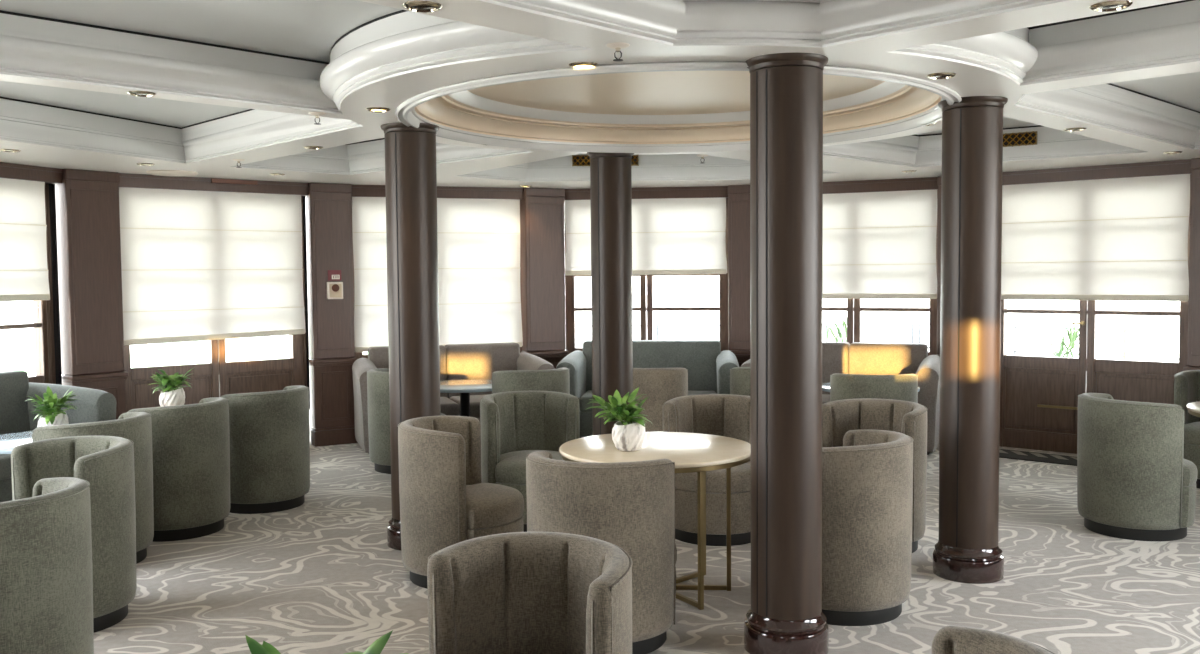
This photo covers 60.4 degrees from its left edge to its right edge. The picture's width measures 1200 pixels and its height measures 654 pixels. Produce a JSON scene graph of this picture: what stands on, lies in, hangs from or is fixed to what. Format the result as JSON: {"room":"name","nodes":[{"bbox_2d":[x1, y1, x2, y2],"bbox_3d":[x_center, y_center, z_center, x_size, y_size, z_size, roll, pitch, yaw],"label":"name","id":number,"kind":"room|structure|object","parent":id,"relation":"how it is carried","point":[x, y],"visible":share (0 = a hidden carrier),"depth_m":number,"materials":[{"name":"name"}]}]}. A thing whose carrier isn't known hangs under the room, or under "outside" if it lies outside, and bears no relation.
{"room":"ship interior","nodes":[
{"label":"ship interior","id":0,"kind":"room"},
{"bbox_2d":[0,162,62,183],"bbox_3d":[-4.812,-1.198,7.619,0.272,0.135,1.808,1,3,20],"label":"trim","id":1,"kind":"structure","parent":0,"point":[7,170],"depth_m":8.13,"materials":[{"name":"brown paint"}]},
{"bbox_2d":[0,183,50,383],"bbox_3d":[-4.823,0.077,7.693,0.105,2.419,1.768,1,3,20],"label":"window","id":2,"kind":"structure","parent":1,"relation":"attached to","point":[39,325],"depth_m":8.38,"materials":[{"name":"brown wood"}]},
{"bbox_2d":[0,178,49,301],"bbox_3d":[-4.744,-0.657,7.559,0.026,0.961,1.632,1,3,20],"label":"blind","id":3,"kind":"object","parent":2,"relation":"attached to","point":[23,245],"visible":1,"depth_m":8.11,"materials":[{"name":"white fabric"}]},
{"bbox_2d":[45,183,61,384],"bbox_3d":[-4.474,-0.136,8.423,0.030,2.064,0.128,0,3,13],"label":"curtain","id":4,"kind":"object","parent":1,"relation":"hanging from","point":[53,314],"visible":0.81,"depth_m":8.42,"materials":[{"name":"brown fabric"}]},
{"bbox_2d":[45,183,55,383],"bbox_3d":[-4.480,-0.134,8.388,0.019,2.064,0.058,1,3,20],"label":"drape","id":5,"kind":"object","parent":4,"relation":"hanging from","point":[51,317],"depth_m":8.39,"materials":[{"name":"brown fabric"}]},
{"bbox_2d":[55,169,128,419],"bbox_3d":[-4.320,-0.047,8.703,0.355,2.554,0.486,2,4,37],"label":"wall panel","id":6,"kind":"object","parent":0,"point":[87,201],"depth_m":8.55,"materials":[{"name":"brown paint"}]},
{"bbox_2d":[119,173,308,195],"bbox_3d":[-3.535,-1.301,9.410,1.766,0.135,0.272,-3,4,-40],"label":"trim","id":7,"kind":"structure","parent":0,"point":[126,180],"depth_m":9.24,"materials":[{"name":"brown paint"}]},
{"bbox_2d":[119,187,305,345],"bbox_3d":[-3.487,-0.555,9.366,1.670,1.371,0.026,-3,4,-40],"label":"blind","id":8,"kind":"object","parent":7,"relation":"hanging from","point":[196,265],"visible":0.98,"depth_m":9.32,"materials":[{"name":"white fabric"}]},
{"bbox_2d":[124,334,304,412],"bbox_3d":[-3.527,-0.026,9.478,1.726,2.419,0.145,-3,4,-40],"label":"window frame","id":9,"kind":"structure","parent":7,"relation":"attached to","point":[219,377],"depth_m":9.48,"materials":[{"name":"brown wood"}]},
{"bbox_2d":[211,179,257,184],"bbox_3d":[-3.333,-1.323,9.395,0.420,0.037,0.029,-3,4,-40],"label":"wall vent","id":10,"kind":"object","parent":7,"relation":"attached to","point":[224,181],"visible":1,"depth_m":9.38,"materials":[{"name":"brown"}]},
{"bbox_2d":[301,196,309,408],"bbox_3d":[-2.850,-0.229,9.959,0.023,2.064,0.056,1,3,27],"label":"curtain","id":11,"kind":"object","parent":7,"relation":"hanging from","point":[303,206],"visible":0.88,"depth_m":9.96,"materials":[{"name":"brown fabric"}]},
{"bbox_2d":[301,196,306,386],"bbox_3d":[-2.857,-0.229,9.944,0.022,2.064,0.021,0,3,0],"label":"drape","id":12,"kind":"object","parent":11,"relation":"hanging from","point":[303,207],"depth_m":9.94,"materials":[{"name":"brown fabric"}]},
{"bbox_2d":[305,183,357,446],"bbox_3d":[-2.652,-0.133,10.106,0.439,2.554,0.355,-2,3,-30],"label":"trim","id":13,"kind":"structure","parent":0,"point":[329,246],"depth_m":9.97,"materials":[{"name":"brown paint"}]},
{"bbox_2d":[328,270,340,280],"bbox_3d":[-2.564,-0.500,9.953,0.130,0.100,0.012,-2,3,-30],"label":"sign","id":14,"kind":"object","parent":13,"relation":"attached to","point":[332,274],"visible":1,"depth_m":9.95,"materials":[{"name":"red plastic"}]},
{"bbox_2d":[327,282,342,298],"bbox_3d":[-2.554,-0.351,9.936,0.150,0.165,0.063,-2,3,-30],"label":"fire alarm","id":15,"kind":"object","parent":13,"relation":"attached to","point":[334,289],"visible":1,"depth_m":9.91,"materials":[{"name":"beige plastic"}]},
{"bbox_2d":[351,184,523,199],"bbox_3d":[-1.658,-1.372,10.470,1.789,0.135,0.272,-2,3,-19],"label":"trim","id":16,"kind":"structure","parent":0,"point":[357,190],"depth_m":10.43,"materials":[{"name":"brown paint"}]},
{"bbox_2d":[352,215,521,358],"bbox_3d":[-1.655,-0.098,10.557,1.749,2.419,0.105,-2,3,-19],"label":"window","id":17,"kind":"structure","parent":16,"relation":"attached to","point":[358,355],"depth_m":10.29,"materials":[{"name":"brown wood"}]},
{"bbox_2d":[352,197,522,351],"bbox_3d":[-1.626,-0.541,10.426,1.723,1.541,0.026,-2,3,-19],"label":"blind","id":18,"kind":"object","parent":17,"relation":"attached to","point":[479,239],"visible":0.69,"depth_m":10.50,"materials":[{"name":"white fabric"}]},
{"bbox_2d":[520,188,567,368],"bbox_3d":[-0.618,-0.191,10.874,0.471,2.554,0.355,-2,3,-23],"label":"trim","id":19,"kind":"structure","parent":0,"point":[541,209],"depth_m":10.71,"materials":[{"name":"brown paint"}]},
{"bbox_2d":[0,0,1199,188],"bbox_3d":[0.040,-1.108,4.137,11.100,0.001,13.977,0,3,0],"label":"ceiling","id":20,"kind":"structure","parent":0,"point":[871,53],"depth_m":5.02,"materials":[{"name":"white paint"}]},
{"bbox_2d":[127,91,155,96],"bbox_3d":[-2.220,-1.128,4.988,0.132,0.010,0.132,0,3,0],"label":"recessed light","id":21,"kind":"object","parent":20,"relation":"in","point":[133,93],"visible":1,"depth_m":4.97,"materials":[{"name":"silver metal"}]},
{"bbox_2d":[146,170,197,176],"bbox_3d":[-3.631,-1.302,8.743,0.410,0.024,0.410,0,3,0],"label":"ceiling disc","id":22,"kind":"object","parent":20,"relation":"attached to","point":[179,173],"visible":1,"depth_m":8.64,"materials":[{"name":"beige plastic"}]},
{"bbox_2d":[309,112,325,124],"bbox_3d":[-1.550,-1.143,5.648,0.092,0.066,0.092,0,3,0],"label":"sprinkler","id":23,"kind":"object","parent":20,"relation":"attached to","point":[316,114],"visible":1,"depth_m":5.63,"materials":[{"name":"beige plastic"}]},
{"bbox_2d":[366,107,390,111],"bbox_3d":[-1.190,-1.164,5.527,0.132,0.010,0.132,0,3,0],"label":"recessed light","id":24,"kind":"object","parent":20,"relation":"in","point":[371,109],"visible":1,"depth_m":5.49,"materials":[{"name":"silver metal"}]},
{"bbox_2d":[402,1,442,12],"bbox_3d":[-0.589,-1.061,3.420,0.132,0.010,0.132,0,3,0],"label":"recessed light","id":25,"kind":"object","parent":20,"relation":"in","point":[414,6],"visible":1,"depth_m":3.40,"materials":[{"name":"silver metal"}]},
{"bbox_2d":[568,62,598,67],"bbox_3d":[-0.070,-1.117,4.408,0.132,0.010,0.132,0,3,0],"label":"recessed light","id":26,"kind":"object","parent":20,"relation":"in","point":[575,64],"visible":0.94,"depth_m":4.37,"materials":[{"name":"silver metal"}]},
{"bbox_2d":[0,0,1199,181],"bbox_3d":[0.314,-1.246,4.327,9.450,0.250,11.170,0,3,0],"label":"trim","id":27,"kind":"structure","parent":20,"relation":"attached to","point":[408,41],"depth_m":4.81,"materials":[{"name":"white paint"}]},
{"bbox_2d":[572,155,638,166],"bbox_3d":[0.051,-1.588,9.824,0.638,0.111,0.020,0,3,0],"label":"grille","id":28,"kind":"object","parent":27,"relation":"attached to","point":[577,160],"visible":0.44,"depth_m":9.82,"materials":[{"name":"gold metal"}]},
{"bbox_2d":[1003,131,1037,146],"bbox_3d":[3.332,-1.516,8.344,0.401,0.113,0.020,1,4,34],"label":"grille","id":29,"kind":"object","parent":27,"relation":"attached to","point":[1021,138],"visible":0.66,"depth_m":8.30,"materials":[{"name":"gold metal"}]},
{"bbox_2d":[606,42,629,61],"bbox_3d":[0.071,-1.074,4.030,0.092,0.066,0.092,0,3,0],"label":"sprinkler","id":30,"kind":"object","parent":20,"relation":"attached to","point":[617,46],"visible":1,"depth_m":4.02,"materials":[{"name":"beige plastic"}]},
{"bbox_2d":[396,62,961,152],"bbox_3d":[0.420,-1.201,5.896,3.120,0.058,3.120,0,3,0],"label":"trim","id":31,"kind":"structure","parent":20,"relation":"attached to","point":[406,114],"depth_m":5.67,"materials":[{"name":"white paint"}]},
{"bbox_2d":[414,85,941,143],"bbox_3d":[0.419,-1.289,5.892,2.950,0.118,2.950,0,3,0],"label":"trim","id":32,"kind":"structure","parent":31,"relation":"attached to","point":[908,101],"depth_m":6.83,"materials":[{"name":"beige paint"}]},
{"bbox_2d":[449,81,904,123],"bbox_3d":[0.418,-1.374,5.887,2.596,0.052,2.596,0,3,0],"label":"trim","id":33,"kind":"structure","parent":32,"relation":"attached to","point":[886,88],"depth_m":6.86,"materials":[{"name":"white paint"}]},
{"bbox_2d":[467,71,884,114],"bbox_3d":[0.416,-1.556,5.878,2.520,0.312,2.520,0,3,0],"label":"ceiling","id":34,"kind":"structure","parent":33,"relation":"attached to","point":[658,92],"depth_m":6.20,"materials":[{"name":"beige paint"}]},
{"bbox_2d":[926,72,955,78],"bbox_3d":[1.560,-1.146,4.708,0.132,0.010,0.132,0,3,0],"label":"recessed light","id":35,"kind":"object","parent":20,"relation":"in","point":[944,75],"visible":1,"depth_m":4.68,"materials":[{"name":"silver metal"}]},
{"bbox_2d":[1089,0,1132,11],"bbox_3d":[1.731,-1.085,3.490,0.132,0.010,0.132,0,3,0],"label":"recessed light","id":36,"kind":"object","parent":20,"relation":"in","point":[1115,5],"visible":1,"depth_m":3.47,"materials":[{"name":"silver metal"}]},
{"bbox_2d":[564,186,727,200],"bbox_3d":[0.482,-1.409,10.835,1.772,0.135,0.272,0,3,7],"label":"trim","id":37,"kind":"structure","parent":0,"point":[697,191],"depth_m":10.68,"materials":[{"name":"brown paint"}]},
{"bbox_2d":[564,198,728,354],"bbox_3d":[0.496,-0.135,10.924,1.732,2.419,0.105,0,3,7],"label":"window","id":38,"kind":"structure","parent":37,"relation":"attached to","point":[646,333],"depth_m":10.87,"materials":[{"name":"brown wood"}]},
{"bbox_2d":[565,197,726,274],"bbox_3d":[0.471,-0.947,10.770,1.705,0.801,0.026,0,3,7],"label":"blind","id":39,"kind":"object","parent":38,"relation":"attached to","point":[671,236],"visible":0.77,"depth_m":10.74,"materials":[{"name":"white fabric"}]},
{"bbox_2d":[94,443,1199,653],"bbox_3d":[0.063,1.472,4.270,11.100,0.100,13.977,0,3,0],"label":"floor","id":40,"kind":"structure","parent":0,"point":[321,575],"depth_m":5.35,"materials":[{"name":"carpet"}]},
{"bbox_2d":[0,431,32,453],"bbox_3d":[-3.411,1.014,6.359,0.800,0.660,0.800,0,3,0],"label":"table","id":41,"kind":"object","parent":40,"relation":"on","point":[10,441],"visible":0.09,"depth_m":6.26,"materials":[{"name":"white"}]},
{"bbox_2d":[24,386,80,426],"bbox_3d":[-3.365,0.526,6.339,0.314,0.315,0.291,-3,4,-37],"label":"potted plant","id":42,"kind":"object","parent":41,"relation":"on","point":[51,403],"visible":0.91,"depth_m":6.29,"materials":[{"name":"green plant"}]},
{"bbox_2d":[0,477,93,653],"bbox_3d":[-2.300,1.035,3.918,0.674,0.850,0.672,1,3,25],"label":"tub chair","id":43,"kind":"object","parent":40,"relation":"on","point":[46,573],"visible":1,"depth_m":3.75,"materials":[{"name":"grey fabric"}]},
{"bbox_2d":[0,370,116,501],"bbox_3d":[-4.330,0.841,7.053,0.859,0.950,1.820,1,3,19],"label":"sofa","id":44,"kind":"object","parent":40,"relation":"on","point":[95,405],"visible":0.42,"depth_m":7.63,"materials":[{"name":"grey fabric"}]},
{"bbox_2d":[0,454,11,479],"bbox_3d":[-4.256,0.944,7.033,0.620,0.155,1.374,1,3,19],"label":"seat cushion","id":45,"kind":"object","parent":44,"relation":"on","point":[5,459],"depth_m":6.90,"materials":[{"name":"grey fabric"}]},
{"bbox_2d":[0,370,29,434],"bbox_3d":[-4.626,0.689,7.149,0.235,0.650,1.454,1,3,19],"label":"cushion","id":46,"kind":"object","parent":44,"relation":"on","point":[14,384],"depth_m":7.65,"materials":[{"name":"grey fabric"}]},
{"bbox_2d":[11,436,136,632],"bbox_3d":[-2.582,0.986,4.917,0.674,0.850,0.672,-3,4,-42],"label":"tub chair","id":47,"kind":"object","parent":40,"relation":"on","point":[106,462],"visible":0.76,"depth_m":4.87,"materials":[{"name":"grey fabric"}]},
{"bbox_2d":[32,412,153,563],"bbox_3d":[-2.947,0.936,5.954,0.674,0.850,0.672,0,3,8],"label":"tub chair","id":48,"kind":"object","parent":40,"relation":"on","point":[136,427],"visible":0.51,"depth_m":5.87,"materials":[{"name":"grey fabric"}]},
{"bbox_2d":[127,397,229,541],"bbox_3d":[-2.752,0.897,6.675,0.674,0.850,0.672,2,4,36],"label":"tub chair","id":49,"kind":"object","parent":40,"relation":"on","point":[191,442],"visible":0.85,"depth_m":6.42,"materials":[{"name":"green fabric"}]},
{"bbox_2d":[221,385,309,513],"bbox_3d":[-2.432,0.857,7.403,0.674,0.850,0.672,2,4,41],"label":"tub chair","id":50,"kind":"object","parent":40,"relation":"on","point":[269,431],"visible":0.94,"depth_m":7.12,"materials":[{"name":"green fabric"}]},
{"bbox_2d":[367,368,445,473],"bbox_3d":[-1.633,0.780,8.770,0.674,0.850,0.672,-2,3,-26],"label":"tub chair","id":51,"kind":"object","parent":40,"relation":"on","point":[378,400],"visible":0.42,"depth_m":8.50,"materials":[{"name":"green fabric"}]},
{"bbox_2d":[381,122,440,550],"bbox_3d":[-1.129,0.062,6.251,0.364,2.534,0.364,1,3,24],"label":"column","id":52,"kind":"structure","parent":40,"relation":"on","point":[410,152],"depth_m":6.11,"materials":[{"name":"brown paint"}]},
{"bbox_2d":[352,342,554,453],"bbox_3d":[-1.427,0.667,9.954,1.860,0.950,0.859,-2,3,-19],"label":"sofa","id":53,"kind":"object","parent":40,"relation":"on","point":[476,361],"visible":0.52,"depth_m":10.13,"materials":[{"name":"grey fabric"}]},
{"bbox_2d":[368,345,446,396],"bbox_3d":[-1.885,0.512,10.116,0.744,0.650,0.235,-2,3,-19],"label":"cushion","id":54,"kind":"object","parent":53,"relation":"on","point":[379,355],"depth_m":9.96,"materials":[{"name":"grey fabric"}]},
{"bbox_2d":[440,397,459,415],"bbox_3d":[-1.735,0.782,9.769,0.704,0.155,0.620,-2,3,-19],"label":"seat cushion","id":55,"kind":"object","parent":53,"relation":"on","point":[449,406],"depth_m":9.58,"materials":[{"name":"grey fabric"}]},
{"bbox_2d":[449,394,489,417],"bbox_3d":[-1.065,0.764,10.004,0.704,0.155,0.620,-2,3,-19],"label":"seat cushion","id":56,"kind":"object","parent":53,"relation":"on","point":[474,398],"depth_m":9.67,"materials":[{"name":"grey fabric"}]},
{"bbox_2d":[445,342,519,397],"bbox_3d":[-1.178,0.493,10.364,0.744,0.650,0.235,-2,3,-19],"label":"cushion","id":57,"kind":"object","parent":53,"relation":"on","point":[476,361],"depth_m":10.25,"materials":[{"name":"grey fabric"}]},
{"bbox_2d":[398,416,523,588],"bbox_3d":[-0.752,0.934,5.614,0.674,0.850,0.672,0,3,14],"label":"tub chair","id":58,"kind":"object","parent":40,"relation":"on","point":[445,502],"visible":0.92,"depth_m":5.34,"materials":[{"name":"beige fabric"}]},
{"bbox_2d":[440,380,491,416],"bbox_3d":[-1.213,0.845,9.275,0.840,0.660,0.840,0,3,0],"label":"table","id":59,"kind":"object","parent":40,"relation":"on","point":[464,387],"visible":0.33,"depth_m":9.22,"materials":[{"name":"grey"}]},
{"bbox_2d":[427,532,631,653],"bbox_3d":[-0.226,1.079,3.040,0.645,0.816,0.647,2,4,43],"label":"tub chair","id":60,"kind":"object","parent":40,"relation":"on","point":[515,592],"visible":1,"depth_m":3.21,"materials":[{"name":"beige fabric"}]},
{"bbox_2d":[480,391,579,531],"bbox_3d":[-0.442,0.873,6.754,0.672,0.850,0.674,-3,4,-43],"label":"tub chair","id":61,"kind":"object","parent":40,"relation":"on","point":[515,425],"visible":0.66,"depth_m":6.87,"materials":[{"name":"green fabric"}]},
{"bbox_2d":[492,367,569,393],"bbox_3d":[-0.592,0.767,8.831,0.672,0.850,0.674,-1,3,-14],"label":"tub chair","id":62,"kind":"object","parent":40,"relation":"on","point":[555,380],"visible":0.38,"depth_m":8.53,"materials":[{"name":"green fabric"}]},
{"bbox_2d":[526,451,676,653],"bbox_3d":[0.007,0.978,4.636,0.672,0.850,0.674,0,3,11],"label":"tub chair","id":63,"kind":"object","parent":40,"relation":"on","point":[630,506],"visible":0.59,"depth_m":4.35,"materials":[{"name":"beige fabric"}]},
{"bbox_2d":[587,152,633,435],"bbox_3d":[0.090,-0.021,7.649,0.364,2.534,0.364,2,4,37],"label":"column","id":64,"kind":"structure","parent":40,"relation":"on","point":[610,173],"depth_m":7.51,"materials":[{"name":"brown paint"}]},
{"bbox_2d":[556,340,738,437],"bbox_3d":[0.496,0.632,10.304,1.780,0.950,0.859,0,3,7],"label":"sofa","id":65,"kind":"object","parent":40,"relation":"on","point":[708,367],"visible":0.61,"depth_m":10.45,"materials":[{"name":"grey fabric"}]},
{"bbox_2d":[579,390,716,411],"bbox_3d":[0.488,0.739,10.232,1.334,0.155,0.620,0,3,7],"label":"seat cushion","id":66,"kind":"object","parent":65,"relation":"on","point":[584,395],"depth_m":10.11,"materials":[{"name":"grey fabric"}]},
{"bbox_2d":[583,340,720,392],"bbox_3d":[0.531,0.466,10.606,1.414,0.650,0.235,0,3,7],"label":"cushion","id":67,"kind":"object","parent":65,"relation":"on","point":[699,357],"depth_m":10.48,"materials":[{"name":"grey fabric"}]},
{"bbox_2d":[559,432,750,609],"bbox_3d":[0.294,0.990,5.328,1.000,0.750,1.000,0,3,0],"label":"round table","id":68,"kind":"object","parent":40,"relation":"on","point":[699,453],"visible":0.61,"depth_m":5.18,"materials":[{"name":"beige stone"}]},
{"bbox_2d":[587,387,648,450],"bbox_3d":[0.093,0.469,5.211,0.328,0.306,0.313,1,3,20],"label":"potted plant","id":69,"kind":"object","parent":68,"relation":"on","point":[628,434],"visible":1,"depth_m":5.15,"materials":[{"name":"green plant"}]},
{"bbox_2d":[633,368,687,431],"bbox_3d":[0.425,0.753,8.931,0.672,0.850,0.674,0,3,2],"label":"tub chair","id":70,"kind":"object","parent":40,"relation":"on","point":[660,385],"visible":0.31,"depth_m":8.60,"materials":[{"name":"beige fabric"}]},
{"bbox_2d":[662,394,750,545],"bbox_3d":[0.729,0.878,6.454,0.672,0.850,0.674,0,3,5],"label":"tub chair","id":71,"kind":"object","parent":40,"relation":"on","point":[727,415],"visible":0.5,"depth_m":6.24,"materials":[{"name":"beige fabric"}]},
{"bbox_2d":[730,367,750,395],"bbox_3d":[1.448,0.744,8.951,0.672,0.850,0.674,-1,3,-8],"label":"tub chair","id":72,"kind":"object","parent":40,"relation":"on","point":[739,376],"visible":0.07,"depth_m":8.72,"materials":[{"name":"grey fabric"}]},
{"bbox_2d":[744,52,828,653],"bbox_3d":[0.801,0.138,4.433,0.364,2.534,0.364,2,4,42],"label":"column","id":73,"kind":"structure","parent":40,"relation":"on","point":[785,615],"depth_m":4.31,"materials":[{"name":"brown paint"}]},
{"bbox_2d":[741,342,939,454],"bbox_3d":[2.309,0.644,9.774,1.820,0.950,0.859,1,3,24],"label":"sofa","id":74,"kind":"object","parent":40,"relation":"on","point":[863,358],"visible":0.33,"depth_m":9.78,"materials":[{"name":"grey fabric"}]},
{"bbox_2d":[822,394,829,403],"bbox_3d":[1.962,0.746,9.846,0.684,0.155,0.620,1,3,24],"label":"seat cushion","id":75,"kind":"object","parent":74,"relation":"on","point":[825,397],"depth_m":9.71,"materials":[{"name":"grey fabric"}]},
{"bbox_2d":[822,342,849,394],"bbox_3d":[2.098,0.473,10.198,0.724,0.650,0.235,1,3,24],"label":"cushion","id":76,"kind":"object","parent":74,"relation":"on","point":[835,355],"depth_m":10.02,"materials":[{"name":"grey fabric"}]},
{"bbox_2d":[848,342,927,374],"bbox_3d":[2.767,0.483,9.906,0.724,0.650,0.235,1,3,24],"label":"cushion","id":77,"kind":"object","parent":74,"relation":"on","point":[864,358],"depth_m":9.82,"materials":[{"name":"grey fabric"}]},
{"bbox_2d":[822,430,913,625],"bbox_3d":[1.179,0.947,5.037,0.674,0.850,0.672,2,4,41],"label":"tub chair","id":78,"kind":"object","parent":40,"relation":"on","point":[867,482],"visible":0.83,"depth_m":4.72,"materials":[{"name":"beige fabric"}]},
{"bbox_2d":[830,373,917,402],"bbox_3d":[2.178,0.776,8.201,0.672,0.850,0.674,1,3,21],"label":"tub chair","id":79,"kind":"object","parent":40,"relation":"on","point":[904,387],"visible":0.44,"depth_m":7.90,"materials":[{"name":"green fabric"}]},
{"bbox_2d":[822,398,927,552],"bbox_3d":[1.607,0.885,6.175,0.674,0.850,0.672,-2,3,-28],"label":"tub chair","id":80,"kind":"object","parent":40,"relation":"on","point":[839,417],"visible":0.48,"depth_m":6.32,"materials":[{"name":"beige fabric"}]},
{"bbox_2d":[933,96,1007,583],"bbox_3d":[1.981,0.073,5.512,0.364,2.534,0.364,2,4,41],"label":"column","id":81,"kind":"structure","parent":40,"relation":"on","point":[967,549],"depth_m":5.39,"materials":[{"name":"brown paint"}]},
{"bbox_2d":[931,625,1054,653],"bbox_3d":[0.631,1.101,2.140,0.672,0.850,0.674,-3,4,-36],"label":"tub chair","id":82,"kind":"object","parent":40,"relation":"on","point":[950,639],"visible":1,"depth_m":2.28,"materials":[{"name":"beige fabric"}]},
{"bbox_2d":[999,449,1076,465],"bbox_3d":[3.935,1.142,8.919,1.330,0.012,0.400,2,4,40],"label":"door mat","id":83,"kind":"object","parent":40,"relation":"on","point":[1003,453],"visible":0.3,"depth_m":8.97,"materials":[{"name":"grey"}]},
{"bbox_2d":[1077,393,1197,540],"bbox_3d":[3.367,0.854,6.475,0.674,0.850,0.672,-2,3,-26],"label":"tub chair","id":84,"kind":"object","parent":40,"relation":"on","point":[1135,481],"visible":1,"depth_m":6.21,"materials":[{"name":"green fabric"}]},
{"bbox_2d":[1174,370,1199,488],"bbox_3d":[4.728,0.774,7.802,0.672,0.850,0.674,0,3,18],"label":"tub chair","id":85,"kind":"object","parent":40,"relation":"on","point":[1186,383],"visible":0.72,"depth_m":7.88,"materials":[{"name":"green fabric"}]},
{"bbox_2d":[1186,401,1199,416],"bbox_3d":[4.278,0.894,6.516,1.000,0.750,1.000,0,3,0],"label":"round table","id":86,"kind":"object","parent":40,"relation":"on","point":[1193,408],"visible":1,"depth_m":6.62,"materials":[{"name":"beige stone"}]},
{"bbox_3d":[-0.510,1.191,1.563,0.800,0.750,0.800,0,3,0],"label":"round table","id":87,"kind":"object","parent":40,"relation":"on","visible":0},
{"bbox_2d":[245,630,408,653],"bbox_3d":[-0.447,0.661,1.602,0.343,0.302,0.324,0,3,0],"label":"potted plant","id":88,"kind":"object","parent":87,"relation":"on","point":[377,646],"visible":1,"depth_m":1.69,"materials":[{"name":"green plant"}]},
{"bbox_3d":[-2.992,0.938,7.236,0.520,0.715,0.520,0,3,0],"label":"round table","id":89,"kind":"object","parent":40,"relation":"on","visible":0},
{"bbox_2d":[149,367,194,406],"bbox_3d":[-2.985,0.435,7.165,0.291,0.295,0.310,0,3,0],"label":"potted plant","id":90,"kind":"object","parent":89,"relation":"on","point":[171,395],"visible":0.94,"depth_m":7.11,"materials":[{"name":"green plant"}]},
{"bbox_2d":[728,185,749,366],"bbox_3d":[1.569,-0.201,10.697,0.460,2.554,0.365,1,3,19],"label":"trim","id":91,"kind":"structure","parent":0,"point":[738,195],"depth_m":10.56,"materials":[{"name":"brown paint"}]},
{"bbox_2d":[823,177,937,193],"bbox_3d":[2.534,-1.397,10.256,1.696,0.135,0.272,1,3,24],"label":"trim","id":92,"kind":"structure","parent":0,"point":[928,183],"depth_m":10.03,"materials":[{"name":"brown paint"}]},
{"bbox_2d":[822,190,937,355],"bbox_3d":[2.555,-0.123,10.343,1.656,2.419,0.105,1,3,24],"label":"window","id":93,"kind":"structure","parent":92,"relation":"attached to","point":[853,308],"depth_m":10.26,"materials":[{"name":"brown wood"}]},
{"bbox_2d":[822,189,936,298],"bbox_3d":[2.498,-0.808,10.206,1.630,1.056,0.026,1,3,24],"label":"blind","id":94,"kind":"object","parent":93,"relation":"attached to","point":[877,245],"visible":0.59,"depth_m":10.10,"materials":[{"name":"white fabric"}]},
{"bbox_2d":[937,176,941,355],"bbox_3d":[3.488,-0.169,9.762,0.524,2.554,0.355,2,4,44],"label":"trim","id":95,"kind":"structure","parent":0,"point":[939,178],"depth_m":9.79,"materials":[{"name":"brown paint"}]},
{"bbox_2d":[1002,159,1190,184],"bbox_3d":[4.294,-1.349,9.024,1.685,0.135,0.272,2,4,40],"label":"trim","id":96,"kind":"structure","parent":0,"point":[1172,167],"depth_m":8.86,"materials":[{"name":"brown paint"}]},
{"bbox_2d":[999,174,1190,453],"bbox_3d":[4.307,-0.074,9.092,1.645,2.419,0.145,2,4,40],"label":"window frame","id":97,"kind":"structure","parent":96,"relation":"attached to","point":[1039,394],"depth_m":9.22,"materials":[{"name":"brown wood"}]},
{"bbox_2d":[1001,174,1189,300],"bbox_3d":[4.237,-0.761,8.989,1.619,1.056,0.026,2,4,40],"label":"blind","id":98,"kind":"object","parent":97,"relation":"attached to","point":[1114,239],"visible":0.93,"depth_m":8.92,"materials":[{"name":"white fabric"}]},
{"bbox_2d":[1183,158,1199,370],"bbox_3d":[5.056,-0.110,8.351,0.355,2.554,0.462,-3,4,-39],"label":"trim","id":99,"kind":"structure","parent":0,"point":[1193,359],"depth_m":8.36,"materials":[{"name":"brown paint"}]},
{"label":"outside","id":100,"kind":"structure","parent":0,"visible":0},
{"bbox_2d":[0,294,1179,375],"bbox_3d":[0.001,0.089,35.051,120.000,0.100,110.000,0,3,0],"label":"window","id":101,"kind":"structure","parent":100,"point":[12,341],"depth_m":34.94,"materials":[{"name":"beige"}]},
{"bbox_2d":[0,352,367,372],"bbox_3d":[-10.494,0.775,22.465,15.000,0.025,4.400,0,3,0],"label":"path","id":102,"kind":"structure","parent":101,"relation":"on","point":[26,363],"depth_m":23.09,"materials":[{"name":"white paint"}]},
{"bbox_2d":[147,339,234,352],"bbox_3d":[-10.102,-0.178,25.410,2.000,1.600,0.520,0,3,0],"label":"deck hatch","id":103,"kind":"object","parent":101,"relation":"on","point":[191,346],"visible":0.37,"depth_m":25.20,"materials":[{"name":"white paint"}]},
{"bbox_2d":[565,323,913,342],"bbox_3d":[1.454,0.509,15.047,6.145,1.092,0.032,0,3,4],"label":"deck railing","id":104,"kind":"object","parent":101,"relation":"on","point":[912,324],"visible":0.19,"depth_m":15.00,"materials":[{"name":"white metal"}]},
{"bbox_2d":[823,314,875,341],"bbox_3d":[3.063,0.441,12.620,0.881,1.450,0.786,0,3,0],"label":"shrub","id":105,"kind":"object","parent":101,"relation":"on","point":[844,323],"visible":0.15,"depth_m":12.61,"materials":[{"name":"green plant"}]},
{"bbox_2d":[918,323,1178,359],"bbox_3d":[7.556,0.615,11.951,8.305,1.092,0.032,2,4,44],"label":"deck railing","id":106,"kind":"object","parent":101,"relation":"on","point":[1124,356],"visible":0.34,"depth_m":13.03,"materials":[{"name":"white metal"}]},
{"bbox_2d":[1038,318,1113,359],"bbox_3d":[5.236,0.509,11.412,0.824,1.400,0.833,-2,3,-30],"label":"shrub","id":107,"kind":"object","parent":101,"relation":"on","point":[1073,336],"visible":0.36,"depth_m":11.42,"materials":[{"name":"green plant"}]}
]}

